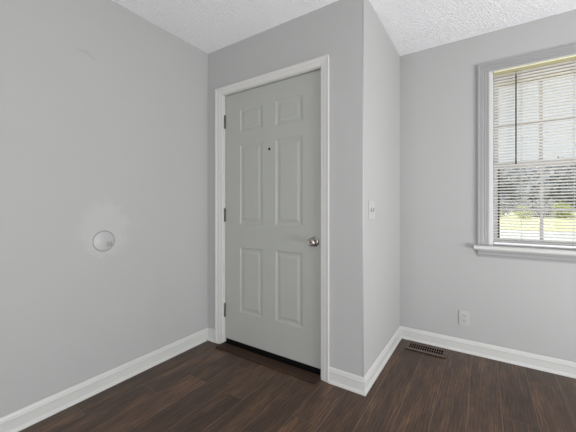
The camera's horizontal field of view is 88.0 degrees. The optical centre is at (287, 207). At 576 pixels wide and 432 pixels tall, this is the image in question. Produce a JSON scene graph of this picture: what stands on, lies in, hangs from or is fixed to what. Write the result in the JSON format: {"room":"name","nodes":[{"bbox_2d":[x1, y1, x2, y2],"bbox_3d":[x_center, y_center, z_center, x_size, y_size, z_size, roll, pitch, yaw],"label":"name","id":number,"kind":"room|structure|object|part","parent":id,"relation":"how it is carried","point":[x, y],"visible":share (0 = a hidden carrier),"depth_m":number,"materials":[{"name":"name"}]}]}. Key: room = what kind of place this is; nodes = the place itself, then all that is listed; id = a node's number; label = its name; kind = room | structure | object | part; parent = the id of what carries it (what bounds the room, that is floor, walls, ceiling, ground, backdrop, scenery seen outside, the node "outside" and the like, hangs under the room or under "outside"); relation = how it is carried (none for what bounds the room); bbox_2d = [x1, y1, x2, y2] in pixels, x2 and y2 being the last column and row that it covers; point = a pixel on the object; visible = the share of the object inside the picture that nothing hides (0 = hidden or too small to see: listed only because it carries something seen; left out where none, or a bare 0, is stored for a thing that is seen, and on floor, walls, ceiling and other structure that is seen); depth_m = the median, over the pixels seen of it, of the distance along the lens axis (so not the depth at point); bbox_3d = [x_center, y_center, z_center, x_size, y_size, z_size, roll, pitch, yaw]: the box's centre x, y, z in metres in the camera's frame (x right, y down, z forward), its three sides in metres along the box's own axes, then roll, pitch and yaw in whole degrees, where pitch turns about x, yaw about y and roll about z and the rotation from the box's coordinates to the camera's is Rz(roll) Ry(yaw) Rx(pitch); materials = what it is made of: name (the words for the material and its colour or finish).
{"room":"entryway","nodes":[
{"label":"entryway","id":0,"kind":"room"},
{"bbox_2d":[0,0,207,417],"bbox_3d":[-2.134,-0.094,0.452,0.120,2.440,5.340,0,0,33],"label":"wall","id":1,"kind":"structure","parent":0,"point":[104,109],"depth_m":1.79,"materials":[{"name":"paint"}]},
{"bbox_2d":[92,231,114,251],"bbox_3d":[-1.141,0.208,1.851,0.007,0.131,0.131,0,0,33],"label":"bumper cover","id":2,"kind":"object","parent":1,"relation":"attached to","point":[103,241],"visible":1,"depth_m":1.85,"materials":[{"name":"paint"}]},
{"bbox_2d":[0,328,207,431],"bbox_3d":[-2.076,1.076,0.415,0.018,0.100,5.100,0,0,33],"label":"baseboard","id":3,"kind":"structure","parent":1,"relation":"attached to","point":[16,421],"depth_m":1.79,"materials":[{"name":"white paint"}]},
{"bbox_2d":[208,0,369,376],"bbox_3d":[-0.081,-0.094,2.227,1.366,2.440,0.120,0,0,33],"label":"wall","id":4,"kind":"structure","parent":0,"point":[340,29],"depth_m":1.89,"materials":[{"name":"paint"}]},
{"bbox_2d":[208,328,214,342],"bbox_3d":[-0.647,1.076,2.516,0.102,0.100,0.018,0,0,33],"label":"baseboard","id":5,"kind":"structure","parent":4,"relation":"attached to","point":[211,332],"depth_m":2.51,"materials":[{"name":"white paint"}]},
{"bbox_2d":[215,54,328,382],"bbox_3d":[-0.138,0.071,2.255,1.037,2.110,0.136,0,0,33],"label":"door frame","id":6,"kind":"structure","parent":4,"relation":"attached to","point":[321,63],"depth_m":2.23,"materials":[{"name":"white paint"}]},
{"bbox_2d":[224,70,320,372],"bbox_3d":[-0.156,0.093,2.215,0.893,2.022,0.111,0,0,33],"label":"door","id":7,"kind":"structure","parent":4,"relation":"in","point":[272,213],"depth_m":2.19,"materials":[{"name":"grey paint"}]},
{"bbox_3d":[0.160,0.230,1.977,0.055,0.055,0.054,0,0,33],"label":"knob","id":8,"kind":"part","parent":7,"relation":"part of","materials":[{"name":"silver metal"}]},
{"bbox_2d":[225,341,320,375],"bbox_3d":[-0.123,1.116,2.257,0.891,0.020,0.116,0,0,33],"label":"sill","id":9,"kind":"structure","parent":4,"relation":"attached to","point":[227,342],"depth_m":2.19,"materials":[{"name":"black rubber"}]},
{"bbox_2d":[328,366,364,395],"bbox_3d":[0.364,1.076,1.852,0.245,0.100,0.018,0,0,33],"label":"baseboard","id":10,"kind":"structure","parent":4,"relation":"attached to","point":[354,383],"depth_m":1.85,"materials":[{"name":"white paint"}]},
{"bbox_2d":[19,339,575,431],"bbox_3d":[0.103,1.176,-0.441,4.800,0.100,6.260,0,0,33],"label":"floor","id":11,"kind":"structure","parent":0,"point":[205,387],"depth_m":1.75,"materials":[{"name":"brown wood"}]},
{"bbox_2d":[216,342,320,383],"bbox_3d":[-0.181,1.116,2.177,0.902,0.018,0.080,0,0,33],"label":"threshold","id":12,"kind":"object","parent":11,"relation":"on","point":[296,372],"visible":1,"depth_m":2.12,"materials":[{"name":"brown wood"}]},
{"bbox_2d":[405,342,447,358],"bbox_3d":[1.090,1.118,2.352,0.296,0.014,0.130,0,0,33],"label":"floor vent","id":13,"kind":"object","parent":11,"relation":"in","point":[437,352],"visible":1,"depth_m":2.35,"materials":[{"name":"metal"}]},
{"bbox_2d":[408,343,443,354],"bbox_3d":[1.092,1.119,2.364,0.250,0.003,0.080,0,0,33],"label":"grille","id":14,"kind":"object","parent":13,"relation":"attached to","point":[415,346],"depth_m":2.36,"materials":[{"name":"metal"}]},
{"bbox_2d":[112,0,575,55],"bbox_3d":[0.103,-1.389,-0.441,4.840,0.150,6.300,0,0,33],"label":"ceiling","id":15,"kind":"structure","parent":0,"point":[412,26],"depth_m":2.05,"materials":[{"name":"white paint"}]},
{"bbox_2d":[370,3,399,366],"bbox_3d":[0.697,-0.094,2.279,0.120,2.440,0.820,0,0,33],"label":"wall","id":16,"kind":"structure","parent":0,"point":[384,57],"depth_m":2.18,"materials":[{"name":"paint"}]},
{"bbox_2d":[368,201,374,219],"bbox_3d":[0.546,0.016,1.922,0.018,0.120,0.118,0,0,33],"label":"light switch","id":17,"kind":"object","parent":16,"relation":"attached to","point":[371,204],"visible":1,"depth_m":1.91,"materials":[{"name":"white plastic"}]},
{"bbox_2d":[364,326,401,395],"bbox_3d":[0.717,1.076,2.183,0.018,0.100,0.958,0,0,33],"label":"baseboard","id":18,"kind":"structure","parent":16,"relation":"attached to","point":[378,365],"depth_m":2.08,"materials":[{"name":"white paint"}]},
{"bbox_2d":[400,9,575,361],"bbox_3d":[2.313,-0.094,1.793,3.354,2.440,0.140,0,0,33],"label":"wall","id":19,"kind":"structure","parent":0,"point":[529,306],"depth_m":2.34,"materials":[{"name":"paint"}]},
{"bbox_2d":[459,310,469,325],"bbox_3d":[1.373,0.861,2.320,0.072,0.114,0.009,0,0,33],"label":"power outlet","id":20,"kind":"object","parent":19,"relation":"attached to","point":[464,316],"visible":1,"depth_m":2.32,"materials":[{"name":"white plastic"}]},
{"bbox_2d":[400,326,575,378],"bbox_3d":[2.320,1.076,1.694,3.234,0.100,0.018,0,0,33],"label":"baseboard","id":21,"kind":"structure","parent":19,"relation":"attached to","point":[566,368],"depth_m":2.21,"materials":[{"name":"white paint"}]},
{"bbox_2d":[474,44,575,263],"bbox_3d":[1.801,-0.353,2.114,0.818,1.450,0.205,0,0,33],"label":"window","id":22,"kind":"structure","parent":19,"relation":"attached to","point":[486,247],"depth_m":2.23,"materials":[{"name":"grey paint"}]},
{"bbox_3d":[1.773,0.300,2.071,0.818,0.032,0.103,0,0,33],"label":"sill","id":23,"kind":"part","parent":22,"relation":"part of","materials":[{"name":"white paint"}]},
{"bbox_3d":[1.830,-0.647,2.158,0.570,0.697,0.028,0,0,33],"label":"sash","id":24,"kind":"part","parent":22,"relation":"part of","materials":[{"name":"grey paint"}]},
{"bbox_3d":[1.827,-0.366,2.154,0.622,1.300,0.108,0,0,33],"label":"frame","id":25,"kind":"part","parent":22,"relation":"part of","materials":[{"name":"white plastic"}]},
{"bbox_3d":[1.812,-0.037,2.131,0.570,0.616,0.028,0,0,33],"label":"sash","id":26,"kind":"part","parent":22,"relation":"part of","materials":[{"name":"grey paint"}]},
{"bbox_2d":[494,55,575,247],"bbox_3d":[1.781,-0.373,2.083,0.566,1.286,0.042,0,0,33],"label":"window blind","id":27,"kind":"object","parent":22,"relation":"attached to","point":[571,59],"visible":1,"depth_m":2.11,"materials":[{"name":"white plastic"}]},
{"bbox_3d":[1.688,-0.364,2.153,0.007,1.252,0.028,0,0,33],"label":"ladder cord","id":28,"kind":"part","parent":27,"relation":"part of","materials":[{"name":"white fabric"}]},
{"bbox_3d":[1.785,0.265,2.089,0.564,0.012,0.025,0,0,33],"label":"rail","id":29,"kind":"part","parent":27,"relation":"part of","materials":[{"name":"white plastic"}]},
{"bbox_2d":[498,69,575,88],"bbox_3d":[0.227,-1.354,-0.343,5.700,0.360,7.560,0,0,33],"label":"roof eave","id":30,"kind":"object","parent":19,"relation":"attached to","point":[572,69],"depth_m":2.75,"materials":[{"name":"paint"}]},
{"label":"outside","id":31,"kind":"structure","parent":0,"visible":0},
{"bbox_2d":[500,213,575,231],"bbox_3d":[31.154,1.426,60.204,130.000,0.001,128.660,0,0,33],"label":"lawn","id":32,"kind":"structure","parent":31,"point":[574,217],"depth_m":26.78,"materials":[{"name":"green plant"}]},
{"bbox_2d":[500,168,526,214],"bbox_3d":[39.994,-3.299,56.378,9.483,9.571,9.001,0,0,33],"label":"tree","id":33,"kind":"object","parent":32,"relation":"on","point":[517,168],"visible":0.19,"depth_m":53.60,"materials":[{"name":"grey plant"}]},
{"bbox_2d":[511,205,534,217],"bbox_3d":[28.450,0.535,36.124,2.698,1.839,2.165,0,0,-32],"label":"shrub","id":34,"kind":"object","parent":32,"relation":"on","point":[519,205],"visible":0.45,"depth_m":35.63,"materials":[{"name":"green plant"}]},
{"bbox_2d":[511,167,575,216],"bbox_3d":[39.360,-2.567,46.003,8.112,8.793,10.144,0,0,33],"label":"tree","id":35,"kind":"object","parent":32,"relation":"on","point":[552,198],"visible":0.48,"depth_m":43.99,"materials":[{"name":"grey plant"}]},
{"bbox_2d":[545,156,575,214],"bbox_3d":[49.172,-3.772,52.048,11.097,11.183,9.376,0,0,33],"label":"tree","id":36,"kind":"object","parent":32,"relation":"on","point":[562,156],"visible":0.12,"depth_m":49.76,"materials":[{"name":"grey plant"}]},
{"bbox_2d":[551,201,574,219],"bbox_3d":[32.975,0.291,35.883,2.294,2.334,2.597,0,0,33],"label":"shrub","id":37,"kind":"object","parent":32,"relation":"on","point":[560,201],"visible":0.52,"depth_m":35.62,"materials":[{"name":"green plant"}]},
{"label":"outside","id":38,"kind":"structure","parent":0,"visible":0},
{"bbox_2d":[500,230,575,240],"bbox_3d":[4.458,1.411,19.509,130.000,0.030,9.000,0,0,33],"label":"road","id":39,"kind":"structure","parent":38,"point":[515,232],"depth_m":14.93,"materials":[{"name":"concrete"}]}
]}

